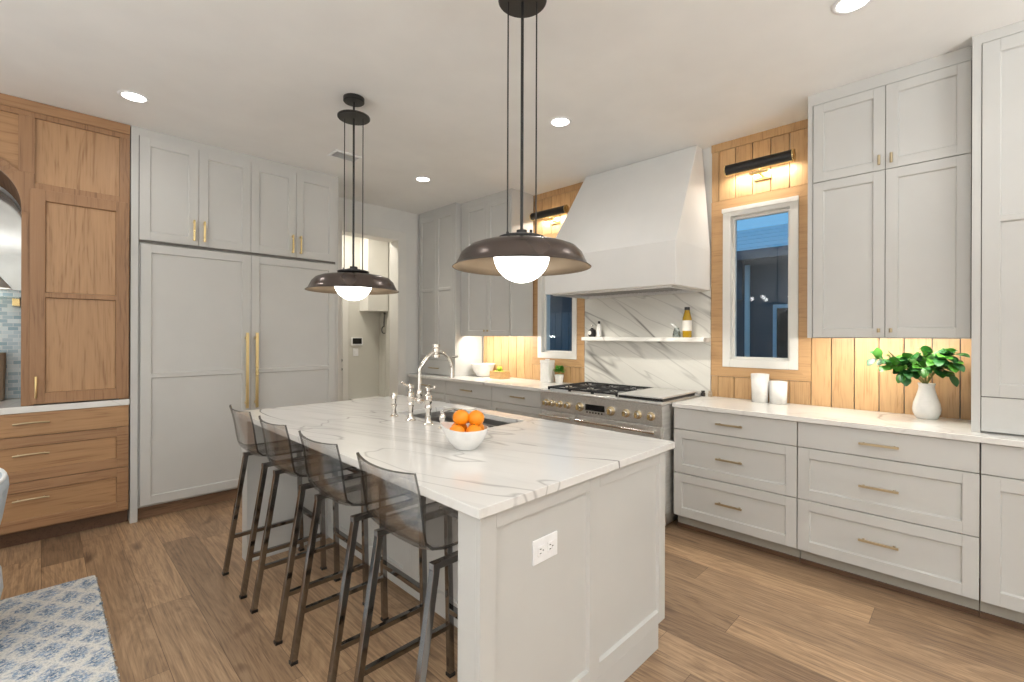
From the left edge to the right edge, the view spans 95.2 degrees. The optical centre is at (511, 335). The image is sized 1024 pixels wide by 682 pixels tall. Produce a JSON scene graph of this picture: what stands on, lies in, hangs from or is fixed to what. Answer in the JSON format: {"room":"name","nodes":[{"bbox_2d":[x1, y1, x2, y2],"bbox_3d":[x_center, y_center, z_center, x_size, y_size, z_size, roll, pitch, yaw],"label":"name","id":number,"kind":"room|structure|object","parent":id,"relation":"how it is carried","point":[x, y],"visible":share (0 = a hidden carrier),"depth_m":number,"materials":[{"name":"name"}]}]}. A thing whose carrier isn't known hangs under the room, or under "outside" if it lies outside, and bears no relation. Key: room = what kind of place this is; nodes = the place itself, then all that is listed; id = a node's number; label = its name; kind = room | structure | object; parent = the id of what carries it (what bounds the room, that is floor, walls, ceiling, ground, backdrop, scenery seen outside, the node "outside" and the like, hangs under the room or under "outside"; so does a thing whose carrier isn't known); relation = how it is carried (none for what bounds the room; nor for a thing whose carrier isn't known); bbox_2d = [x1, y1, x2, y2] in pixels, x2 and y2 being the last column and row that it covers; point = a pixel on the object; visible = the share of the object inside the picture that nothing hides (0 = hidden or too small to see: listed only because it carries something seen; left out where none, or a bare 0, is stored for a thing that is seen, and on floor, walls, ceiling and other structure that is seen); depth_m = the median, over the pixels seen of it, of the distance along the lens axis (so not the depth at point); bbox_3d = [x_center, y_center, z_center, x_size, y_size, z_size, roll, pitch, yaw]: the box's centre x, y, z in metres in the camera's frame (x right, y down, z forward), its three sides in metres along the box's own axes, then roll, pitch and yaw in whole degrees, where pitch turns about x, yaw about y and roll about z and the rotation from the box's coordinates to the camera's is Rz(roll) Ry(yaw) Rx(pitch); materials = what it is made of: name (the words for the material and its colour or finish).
{"room":"kitchen","nodes":[
{"label":"kitchen","id":0,"kind":"room"},
{"bbox_2d":[0,186,418,398],"bbox_3d":[-2.792,-0.080,4.502,0.170,2.940,5.240,0,0,45],"label":"wall","id":1,"kind":"structure","parent":0,"point":[373,215],"depth_m":5.87,"materials":[{"name":"white paint"}]},
{"bbox_2d":[338,220,405,400],"bbox_3d":[-1.724,0.057,5.568,0.200,2.675,0.940,0,0,45],"label":"trim","id":2,"kind":"structure","parent":1,"relation":"attached to","point":[397,239],"depth_m":5.78,"materials":[{"name":"white paint"}]},
{"bbox_2d":[342,235,379,399],"bbox_3d":[-2.743,-0.079,6.117,0.120,2.940,2.400,0,0,45],"label":"wall","id":3,"kind":"structure","parent":0,"point":[363,369],"depth_m":6.63,"materials":[{"name":"white paint"}]},
{"bbox_2d":[342,297,348,400],"bbox_3d":[-2.640,0.291,6.122,0.019,2.200,1.035,0,0,45],"label":"trim","id":4,"kind":"structure","parent":3,"relation":"attached to","point":[344,301],"depth_m":6.45,"materials":[{"name":"white paint"}]},
{"bbox_2d":[353,348,357,355],"bbox_3d":[-2.196,0.237,6.573,0.012,0.110,0.080,0,0,45],"label":"light switch","id":5,"kind":"object","parent":3,"relation":"attached to","point":[355,350],"visible":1,"depth_m":6.57,"materials":[{"name":"white plastic"}]},
{"bbox_2d":[351,338,362,345],"bbox_3d":[-2.180,0.087,6.580,0.024,0.110,0.170,0,0,45],"label":"thermostat","id":6,"kind":"object","parent":3,"relation":"attached to","point":[354,341],"visible":1,"depth_m":6.56,"materials":[{"name":"white plastic"}]},
{"bbox_2d":[359,238,387,311],"bbox_3d":[-1.959,-0.943,6.638,0.248,1.203,0.310,0,0,45],"label":"wall cabinet","id":7,"kind":"object","parent":3,"relation":"attached to","point":[375,253],"depth_m":6.54,"materials":[{"name":"white paint"}]},
{"bbox_2d":[379,242,389,396],"bbox_3d":[-1.572,-0.075,6.556,0.978,2.940,0.126,0,0,45],"label":"wall","id":8,"kind":"structure","parent":0,"point":[384,339],"depth_m":6.72,"materials":[{"name":"white paint"}]},
{"bbox_2d":[381,313,385,333],"bbox_3d":[-1.828,-0.172,6.668,0.025,0.307,0.077,0,0,45],"label":"coat hook","id":9,"kind":"object","parent":8,"relation":"attached to","point":[383,313],"visible":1,"depth_m":6.67,"materials":[{"name":"black metal"}]},
{"bbox_2d":[0,0,1023,214],"bbox_3d":[-0.811,-1.593,1.377,9.700,0.100,7.200,0,0,45],"label":"ceiling","id":10,"kind":"structure","parent":0,"point":[636,81],"depth_m":2.73,"materials":[{"name":"paint"}]},
{"bbox_2d":[117,90,149,102],"bbox_3d":[-2.451,-1.545,3.034,0.168,0.006,0.168,0,0,45],"label":"recessed light","id":11,"kind":"object","parent":10,"relation":"in","point":[129,95],"visible":1,"depth_m":3.03,"materials":[{"name":"white plastic"}]},
{"bbox_2d":[328,149,361,162],"bbox_3d":[-1.432,-1.540,4.027,0.160,0.010,0.240,0,0,45],"label":"ceiling vent","id":12,"kind":"object","parent":10,"relation":"in","point":[336,153],"visible":0.86,"depth_m":4.01,"materials":[{"name":"white plastic"}]},
{"bbox_2d":[305,93,398,300],"bbox_3d":[-1.031,-0.884,3.044,0.582,1.317,0.582,0,0,45],"label":"pendant lamp","id":13,"kind":"object","parent":10,"relation":"hanging from","point":[352,283],"visible":1,"depth_m":2.99,"materials":[{"name":"black metal"}]},
{"bbox_2d":[414,176,431,181],"bbox_3d":[-0.878,-1.540,4.619,0.168,0.006,0.168,0,0,45],"label":"recessed light","id":14,"kind":"object","parent":10,"relation":"in","point":[419,178],"visible":1,"depth_m":4.62,"materials":[{"name":"white plastic"}]},
{"bbox_2d":[452,0,590,282],"bbox_3d":[0.042,-0.880,1.974,0.582,1.317,0.582,0,0,45],"label":"pendant lamp","id":15,"kind":"object","parent":10,"relation":"hanging from","point":[520,256],"visible":1,"depth_m":1.94,"materials":[{"name":"brown metal"}]},
{"bbox_2d":[549,116,571,126],"bbox_3d":[0.348,-1.536,3.370,0.168,0.006,0.168,0,0,45],"label":"recessed light","id":16,"kind":"object","parent":10,"relation":"in","point":[560,121],"visible":1,"depth_m":3.36,"materials":[{"name":"white plastic"}]},
{"bbox_2d":[831,0,872,14],"bbox_3d":[1.569,-1.531,2.154,0.168,0.006,0.168,0,0,45],"label":"recessed light","id":17,"kind":"object","parent":10,"relation":"in","point":[839,7],"visible":1,"depth_m":2.18,"materials":[{"name":"white plastic"}]},
{"bbox_2d":[0,497,1023,681],"bbox_3d":[-0.821,1.437,1.377,9.700,0.080,7.200,0,0,45],"label":"floor","id":18,"kind":"structure","parent":0,"point":[734,612],"depth_m":2.32,"materials":[{"name":"brown wood"}]},
{"bbox_2d":[0,575,119,681],"bbox_3d":[-2.297,1.386,0.890,2.705,0.011,2.428,0,0,45],"label":"area rug","id":19,"kind":"object","parent":18,"relation":"on","point":[57,633],"visible":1,"depth_m":2.14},
{"bbox_2d":[0,468,8,597],"bbox_3d":[-2.542,0.993,1.885,0.687,0.771,0.704,0,0,45],"label":"tub chair","id":20,"kind":"object","parent":19,"relation":"on","point":[4,479],"visible":1,"depth_m":2.08,"materials":[{"name":"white fabric"}]},
{"bbox_2d":[0,405,128,548],"bbox_3d":[-3.646,0.948,3.030,0.660,0.877,1.755,0,0,45],"label":"base cabinet","id":21,"kind":"object","parent":18,"relation":"on","point":[67,471],"visible":1,"depth_m":3.21,"materials":[{"name":"brown wood"}]},
{"bbox_2d":[0,398,129,414],"bbox_3d":[-3.655,0.487,3.042,0.627,0.042,1.757,0,0,45],"label":"countertop","id":22,"kind":"structure","parent":21,"relation":"on","point":[13,405],"depth_m":3.21,"materials":[{"name":"white stone"}]},
{"bbox_2d":[0,353,5,400],"bbox_3d":[-3.682,0.294,3.319,0.128,0.340,0.128,0,0,45],"label":"stoneware crock","id":23,"kind":"object","parent":22,"relation":"on","point":[2,355],"visible":1,"depth_m":3.33,"materials":[{"name":"brown ceramic"}]},
{"bbox_2d":[0,93,129,405],"bbox_3d":[-3.638,-0.543,3.028,0.670,2.015,1.756,0,0,45],"label":"oak hutch","id":24,"kind":"object","parent":22,"relation":"on","point":[67,248],"visible":1,"depth_m":3.26,"materials":[{"name":"brown wood"}]},
{"bbox_2d":[0,277,11,288],"bbox_3d":[-3.672,-0.436,3.262,0.270,0.206,0.260,0,0,45],"label":"wall sconce","id":25,"kind":"object","parent":24,"relation":"attached to","point":[3,285],"visible":1,"depth_m":3.29,"materials":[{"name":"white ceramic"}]},
{"bbox_2d":[0,296,20,306],"bbox_3d":[-3.944,-0.246,3.080,0.138,0.065,0.982,0,0,45],"label":"glass shelf","id":26,"kind":"object","parent":24,"relation":"attached to","point":[16,302],"visible":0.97,"depth_m":3.37,"materials":[{"name":"white"}]},
{"bbox_2d":[0,191,20,289],"bbox_3d":[-3.995,-0.739,3.133,0.006,0.809,1.006,0,0,45],"label":"mirror","id":27,"kind":"object","parent":24,"relation":"on","point":[10,214],"depth_m":3.44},
{"bbox_2d":[128,126,337,523],"bbox_3d":[-2.459,-0.078,4.212,0.667,2.938,1.579,0,0,45],"label":"refrigerator surround","id":28,"kind":"object","parent":18,"relation":"on","point":[184,193],"visible":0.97,"depth_m":3.83,"materials":[{"name":"beige paint"}]},
{"bbox_2d":[137,243,334,519],"bbox_3d":[-2.445,0.350,4.210,0.675,2.082,1.501,0,0,45],"label":"refrigerator","id":29,"kind":"object","parent":18,"relation":"on","point":[217,331],"visible":0.83,"depth_m":3.83,"materials":[{"name":"beige paint"}]},
{"bbox_2d":[222,405,326,598],"bbox_3d":[-1.392,0.901,2.766,0.369,0.987,0.474,0,0,45],"label":"bar stool","id":30,"kind":"object","parent":18,"relation":"on","point":[243,421],"visible":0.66,"depth_m":2.71,"materials":[{"name":"grey metal"}]},
{"bbox_2d":[250,416,368,645],"bbox_3d":[-1.022,0.902,2.398,0.369,0.987,0.474,0,0,45],"label":"bar stool","id":31,"kind":"object","parent":18,"relation":"on","point":[276,437],"visible":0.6,"depth_m":2.35,"materials":[{"name":"grey metal"}]},
{"bbox_2d":[289,430,426,681],"bbox_3d":[-0.651,0.903,2.028,0.369,0.987,0.474,0,0,45],"label":"bar stool","id":32,"kind":"object","parent":18,"relation":"on","point":[323,463],"visible":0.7,"depth_m":1.97,"materials":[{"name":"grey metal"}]},
{"bbox_2d":[349,396,381,399],"bbox_3d":[-1.944,1.138,6.512,0.458,0.510,0.452,0,0,45],"label":"bench","id":33,"kind":"object","parent":18,"relation":"on","point":[372,396],"visible":0.1,"depth_m":6.64,"materials":[{"name":"white paint"}]},
{"bbox_2d":[354,452,457,681],"bbox_3d":[-0.279,0.905,1.658,0.369,0.987,0.474,0,0,45],"label":"bar stool","id":34,"kind":"object","parent":18,"relation":"on","point":[392,499],"visible":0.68,"depth_m":1.58,"materials":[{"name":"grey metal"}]},
{"bbox_2d":[409,377,445,402],"bbox_3d":[-0.838,0.955,5.776,0.755,0.881,0.592,0,0,45],"label":"base cabinet","id":35,"kind":"object","parent":18,"relation":"on","point":[439,393],"visible":0.21,"depth_m":5.49,"materials":[{"name":"beige paint"}]},
{"bbox_2d":[242,424,664,681],"bbox_3d":[-0.495,0.956,2.535,2.255,0.882,1.123,0,0,45],"label":"kitchen island","id":36,"kind":"object","parent":18,"relation":"on","point":[567,584],"visible":0.42,"depth_m":1.72,"materials":[{"name":"beige paint"}]},
{"bbox_2d":[248,395,674,519],"bbox_3d":[-0.492,0.498,2.543,2.317,0.030,1.192,0,0,45],"label":"island countertop","id":37,"kind":"structure","parent":36,"relation":"on","point":[526,459],"depth_m":1.99,"materials":[{"name":"stone"}]},
{"bbox_2d":[389,393,397,416],"bbox_3d":[-0.701,0.411,2.777,0.051,0.142,0.052,0,0,45],"label":"sprayer","id":38,"kind":"object","parent":37,"relation":"on","point":[393,396],"visible":1,"depth_m":2.76,"materials":[{"name":"silver metal"}]},
{"bbox_2d":[400,344,457,425],"bbox_3d":[-0.435,0.265,2.668,0.338,0.436,0.280,0,0,45],"label":"bridge faucet","id":39,"kind":"object","parent":37,"relation":"on","point":[435,352],"visible":1,"depth_m":2.62,"materials":[{"name":"silver metal"}]},
{"bbox_2d":[438,407,459,429],"bbox_3d":[-0.330,0.432,2.456,0.047,0.102,0.136,0,0,45],"label":"soap dispenser","id":40,"kind":"object","parent":37,"relation":"on","point":[442,417],"visible":0.78,"depth_m":2.42,"materials":[{"name":"silver metal"}]},
{"bbox_2d":[413,411,510,427],"bbox_3d":[-0.328,0.624,2.791,0.792,0.219,0.407,0,0,45],"label":"sink","id":41,"kind":"object","parent":37,"relation":"in","point":[434,415],"visible":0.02,"depth_m":3.08,"materials":[{"name":"metal"}]},
{"bbox_2d":[440,422,487,450],"bbox_3d":[-0.202,0.429,2.008,0.199,0.110,0.199,0,0,45],"label":"fruit bowl","id":42,"kind":"object","parent":37,"relation":"on","point":[463,441],"visible":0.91,"depth_m":1.94,"materials":[{"name":"white ceramic"}]},
{"bbox_2d":[450,424,464,431],"bbox_3d":[-0.233,0.410,1.970,0.072,0.069,0.072,0,0,45],"label":"orange","id":43,"kind":"object","parent":42,"relation":"in","point":[456,427],"visible":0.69,"depth_m":1.95,"materials":[{"name":"orange food"}]},
{"bbox_2d":[466,424,481,431],"bbox_3d":[-0.160,0.410,1.974,0.072,0.069,0.072,0,0,45],"label":"orange","id":44,"kind":"object","parent":42,"relation":"in","point":[472,428],"visible":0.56,"depth_m":1.95,"materials":[{"name":"orange food"}]},
{"bbox_3d":[-0.157,0.408,2.048,0.072,0.069,0.072,0,0,45],"label":"orange","id":45,"kind":"object","parent":42,"relation":"in","visible":0},
{"bbox_2d":[468,410,483,425],"bbox_3d":[-0.155,0.355,2.012,0.072,0.069,0.072,0,0,45],"label":"orange","id":46,"kind":"object","parent":45,"relation":"on","point":[476,417],"visible":0.88,"depth_m":1.99,"materials":[{"name":"orange food"}]},
{"bbox_3d":[-0.231,0.408,2.046,0.072,0.069,0.072,0,0,45],"label":"orange","id":47,"kind":"object","parent":42,"relation":"in","visible":0},
{"bbox_2d":[453,409,468,425],"bbox_3d":[-0.219,0.352,2.008,0.072,0.069,0.072,0,0,45],"label":"orange","id":48,"kind":"object","parent":47,"relation":"on","point":[460,417],"visible":0.94,"depth_m":1.98,"materials":[{"name":"orange food"}]},
{"bbox_2d":[538,544,544,556],"bbox_3d":[0.096,0.708,1.538,0.003,0.034,0.034,0,0,45],"label":"socket","id":49,"kind":"object","parent":36,"relation":"attached to","point":[541,547],"depth_m":1.54,"materials":[{"name":"white plastic"}]},
{"bbox_2d":[532,531,556,565],"bbox_3d":[0.110,0.708,1.559,0.006,0.080,0.123,0,0,45],"label":"outlet","id":50,"kind":"object","parent":36,"relation":"attached to","point":[544,544],"depth_m":1.55,"materials":[{"name":"white plastic"}]},
{"bbox_2d":[547,540,553,551],"bbox_3d":[0.131,0.709,1.573,0.003,0.034,0.034,0,0,45],"label":"socket","id":51,"kind":"object","parent":36,"relation":"attached to","point":[550,543],"depth_m":1.57,"materials":[{"name":"white plastic"}]},
{"bbox_2d":[446,381,491,409],"bbox_3d":[-0.296,0.957,5.236,0.768,0.881,0.592,0,0,45],"label":"base cabinet","id":52,"kind":"object","parent":18,"relation":"on","point":[459,393],"visible":0.25,"depth_m":5.03,"materials":[{"name":"beige paint"}]},
{"bbox_2d":[492,386,542,418],"bbox_3d":[0.249,0.958,4.693,0.763,0.881,0.592,0,0,45],"label":"base cabinet","id":53,"kind":"object","parent":18,"relation":"on","point":[506,400],"visible":0.22,"depth_m":4.52,"materials":[{"name":"beige paint"}]},
{"bbox_2d":[408,373,571,391],"bbox_3d":[-0.278,0.499,5.241,2.303,0.030,0.595,0,0,45],"label":"countertop","id":54,"kind":"structure","parent":53,"relation":"on","point":[515,383],"depth_m":4.92,"materials":[{"name":"white stone"}]},
{"bbox_2d":[419,203,481,376],"bbox_3d":[-0.787,-0.530,5.827,0.740,2.023,0.454,0,0,45],"label":"tall cabinet","id":55,"kind":"object","parent":54,"relation":"on","point":[439,228],"visible":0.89,"depth_m":5.64,"materials":[{"name":"beige paint"}]},
{"bbox_2d":[471,363,494,376],"bbox_3d":[-0.339,0.408,5.508,0.290,0.150,0.290,0,0,45],"label":"serving bowl","id":56,"kind":"object","parent":54,"relation":"on","point":[480,369],"visible":0.98,"depth_m":5.41,"materials":[{"name":"white ceramic"}]},
{"bbox_2d":[490,370,509,378],"bbox_3d":[-0.137,0.442,5.250,0.170,0.085,0.150,0,0,45],"label":"wooden crate","id":57,"kind":"object","parent":54,"relation":"on","point":[493,374],"visible":0.91,"depth_m":5.20,"materials":[{"name":"brown wood"}]},
{"bbox_2d":[540,359,554,382],"bbox_3d":[0.369,0.366,4.880,0.120,0.240,0.120,0,0,45],"label":"canister","id":58,"kind":"object","parent":54,"relation":"on","point":[547,375],"visible":1,"depth_m":4.84,"materials":[{"name":"white ceramic"}]},
{"bbox_2d":[552,365,564,382],"bbox_3d":[0.481,0.395,4.781,0.154,0.183,0.145,0,0,45],"label":"potted herb","id":59,"kind":"object","parent":54,"relation":"on","point":[558,377],"visible":1,"depth_m":4.75,"materials":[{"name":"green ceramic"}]},
{"bbox_2d":[538,382,701,524],"bbox_3d":[0.878,0.924,3.940,1.144,0.955,0.752,0,0,45],"label":"range","id":60,"kind":"object","parent":18,"relation":"on","point":[629,409],"visible":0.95,"depth_m":3.61,"materials":[{"name":"metal"}]},
{"bbox_2d":[541,384,701,405],"bbox_3d":[0.900,0.490,3.960,1.144,0.024,0.695,0,0,45],"label":"cooktop","id":61,"kind":"object","parent":60,"relation":"in","point":[553,391],"depth_m":3.77,"materials":[{"name":"metal"}]},
{"bbox_2d":[674,407,800,561],"bbox_3d":[1.639,0.963,3.310,0.787,0.881,0.592,0,0,45],"label":"base cabinet","id":62,"kind":"object","parent":18,"relation":"on","point":[736,476],"visible":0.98,"depth_m":3.09,"materials":[{"name":"beige paint"}]},
{"bbox_2d":[798,422,979,616],"bbox_3d":[2.197,0.965,2.753,0.782,0.881,0.592,0,0,45],"label":"base cabinet","id":63,"kind":"object","parent":18,"relation":"on","point":[883,509],"visible":0.99,"depth_m":2.53,"materials":[{"name":"beige paint"}]},
{"bbox_2d":[980,443,1023,629],"bbox_3d":[2.768,0.967,2.209,0.788,0.881,0.558,0,0,45],"label":"base cabinet","id":64,"kind":"object","parent":18,"relation":"on","point":[1001,466],"visible":0.98,"depth_m":2.25,"materials":[{"name":"beige paint"}]},
{"bbox_2d":[672,396,1023,447],"bbox_3d":[2.209,0.508,2.765,2.368,0.030,0.595,0,0,45],"label":"countertop","id":65,"kind":"structure","parent":64,"relation":"on","point":[945,428],"depth_m":2.77,"materials":[{"name":"white stone"}]},
{"bbox_2d":[751,373,768,402],"bbox_3d":[1.824,0.387,3.443,0.123,0.208,0.123,0,0,45],"label":"canister","id":66,"kind":"object","parent":65,"relation":"on","point":[759,381],"visible":1,"depth_m":3.40,"materials":[{"name":"white ceramic"}]},
{"bbox_2d":[769,380,787,403],"bbox_3d":[1.921,0.411,3.377,0.119,0.160,0.119,0,0,45],"label":"canister","id":67,"kind":"object","parent":65,"relation":"on","point":[777,389],"visible":1,"depth_m":3.33,"materials":[{"name":"white ceramic"}]},
{"bbox_2d":[912,382,941,418],"bbox_3d":[2.467,0.389,2.784,0.133,0.208,0.133,0,0,45],"label":"vase","id":68,"kind":"object","parent":65,"relation":"on","point":[926,404],"visible":0.99,"depth_m":2.75,"materials":[{"name":"white ceramic"}]},
{"bbox_2d":[866,345,969,386],"bbox_3d":[2.346,0.245,2.731,0.452,0.375,0.209,0,0,26],"label":"leafy branches","id":69,"kind":"object","parent":68,"relation":"in","point":[917,365],"visible":0.98,"depth_m":2.70,"materials":[{"name":"green plant"}]},
{"bbox_2d":[971,20,1023,435],"bbox_3d":[2.795,-0.518,2.269,0.803,2.023,0.443,0,0,45],"label":"tall cabinet","id":70,"kind":"object","parent":65,"relation":"on","point":[997,323],"visible":1,"depth_m":2.33,"materials":[{"name":"beige paint"}]},
{"bbox_2d":[554,374,563,382],"bbox_3d":[0.483,0.443,4.781,0.100,0.086,0.100,0,0,45],"label":"pot","id":71,"kind":"object","parent":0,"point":[558,377],"depth_m":4.75,"materials":[{"name":"white ceramic"}]},
{"bbox_2d":[482,119,979,577],"bbox_3d":[2.073,-0.063,3.465,8.550,2.940,0.204,0,0,45],"label":"wall","id":72,"kind":"structure","parent":0,"point":[513,354],"depth_m":3.34,"materials":[{"name":"brown wood"}]},
{"bbox_2d":[461,188,532,335],"bbox_3d":[-0.192,-0.765,5.297,0.830,1.549,0.367,0,0,45],"label":"upper cabinet","id":73,"kind":"object","parent":72,"relation":"attached to","point":[491,305],"visible":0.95,"depth_m":5.10,"materials":[{"name":"beige paint"}]},
{"bbox_2d":[530,205,568,224],"bbox_3d":[0.405,-1.244,4.886,0.466,0.140,0.148,0,0,45],"label":"picture light","id":74,"kind":"object","parent":72,"relation":"attached to","point":[564,209],"visible":0.98,"depth_m":4.84,"materials":[{"name":"black metal"}]},
{"bbox_2d":[537,276,576,358],"bbox_3d":[0.496,-0.379,4.944,0.536,1.246,0.114,0,0,45],"label":"window","id":75,"kind":"structure","parent":72,"relation":"in","point":[542,347],"depth_m":5.07,"materials":[{"name":"white paint"}]},
{"bbox_2d":[545,145,709,298],"bbox_3d":[0.953,-0.945,4.005,1.235,1.181,0.616,0,0,45],"label":"range hood","id":76,"kind":"object","parent":72,"relation":"attached to","point":[641,228],"visible":0.98,"depth_m":3.75,"materials":[{"name":"white paint"}]},
{"bbox_2d":[581,337,709,341],"bbox_3d":[1.139,0.034,4.163,1.190,0.035,0.128,0,0,45],"label":"shelf","id":77,"kind":"object","parent":72,"relation":"attached to","point":[661,339],"visible":0.96,"depth_m":4.03,"materials":[{"name":"white stone"}]},
{"bbox_2d":[588,325,595,336],"bbox_3d":[0.774,-0.043,4.527,0.080,0.116,0.082,0,0,45],"label":"bottle","id":78,"kind":"object","parent":77,"relation":"on","point":[591,332],"visible":0.99,"depth_m":4.50,"materials":[{"name":"black glass"}]},
{"bbox_2d":[596,321,601,336],"bbox_3d":[0.832,-0.060,4.471,0.048,0.150,0.048,0,0,45],"label":"soap bottle","id":79,"kind":"object","parent":77,"relation":"on","point":[598,328],"visible":1,"depth_m":4.45,"materials":[{"name":"white plastic"}]},
{"bbox_2d":[670,323,680,336],"bbox_3d":[1.375,-0.044,3.930,0.084,0.122,0.068,0,0,45],"label":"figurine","id":80,"kind":"object","parent":77,"relation":"on","point":[672,324],"visible":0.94,"depth_m":3.92,"materials":[{"name":"white"}]},
{"bbox_2d":[682,307,691,336],"bbox_3d":[1.445,-0.108,3.861,0.073,0.251,0.073,0,0,45],"label":"oil bottle","id":81,"kind":"object","parent":77,"relation":"on","point":[687,319],"visible":1,"depth_m":3.83,"materials":[{"name":"glass"}]},
{"bbox_2d":[585,287,710,395],"bbox_3d":[1.174,0.054,4.234,1.246,0.900,0.022,0,0,45],"label":"backsplash slab","id":82,"kind":"structure","parent":72,"relation":"attached to","point":[686,366],"depth_m":4.17,"materials":[{"name":"white stone"}]},
{"bbox_2d":[532,184,811,381],"bbox_3d":[1.174,-0.374,4.233,2.648,1.395,0.022,0,0,45],"label":"trim","id":83,"kind":"structure","parent":72,"relation":"attached to","point":[804,372],"depth_m":3.71,"materials":[{"name":"brown wood"}]},
{"bbox_2d":[724,148,795,181],"bbox_3d":[1.834,-1.239,3.464,0.466,0.140,0.148,0,0,45],"label":"picture light","id":84,"kind":"object","parent":72,"relation":"attached to","point":[787,156],"visible":1,"depth_m":3.43,"materials":[{"name":"black metal"}]},
{"bbox_2d":[722,195,798,369],"bbox_3d":[1.888,-0.374,3.558,0.536,1.246,0.114,0,0,45],"label":"window","id":85,"kind":"structure","parent":72,"relation":"in","point":[790,205],"depth_m":3.55,"materials":[{"name":"white paint"}]},
{"bbox_2d":[807,46,971,338],"bbox_3d":[2.269,-0.757,2.844,0.751,1.549,0.371,0,0,45],"label":"upper cabinet","id":86,"kind":"object","parent":72,"relation":"attached to","point":[890,152],"visible":0.99,"depth_m":2.69,"materials":[{"name":"beige paint"}]},
{"label":"outside","id":87,"kind":"structure","parent":0,"visible":0},
{"bbox_3d":[3.541,1.562,10.650,22.000,0.100,11.900,0,0,45],"label":"ground","id":88,"kind":"structure","parent":87,"visible":0},
{"bbox_2d":[550,312,571,350],"bbox_3d":[0.144,0.550,8.935,6.600,1.900,0.070,0,0,45],"label":"fence","id":89,"kind":"object","parent":88,"relation":"on","point":[560,323],"visible":0.02,"depth_m":8.17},
{"bbox_2d":[550,224,787,357],"bbox_3d":[3.731,-0.235,10.834,18.800,3.495,5.380,0,0,45],"label":"house","id":90,"kind":"structure","parent":88,"relation":"on","point":[762,252],"depth_m":7.57,"materials":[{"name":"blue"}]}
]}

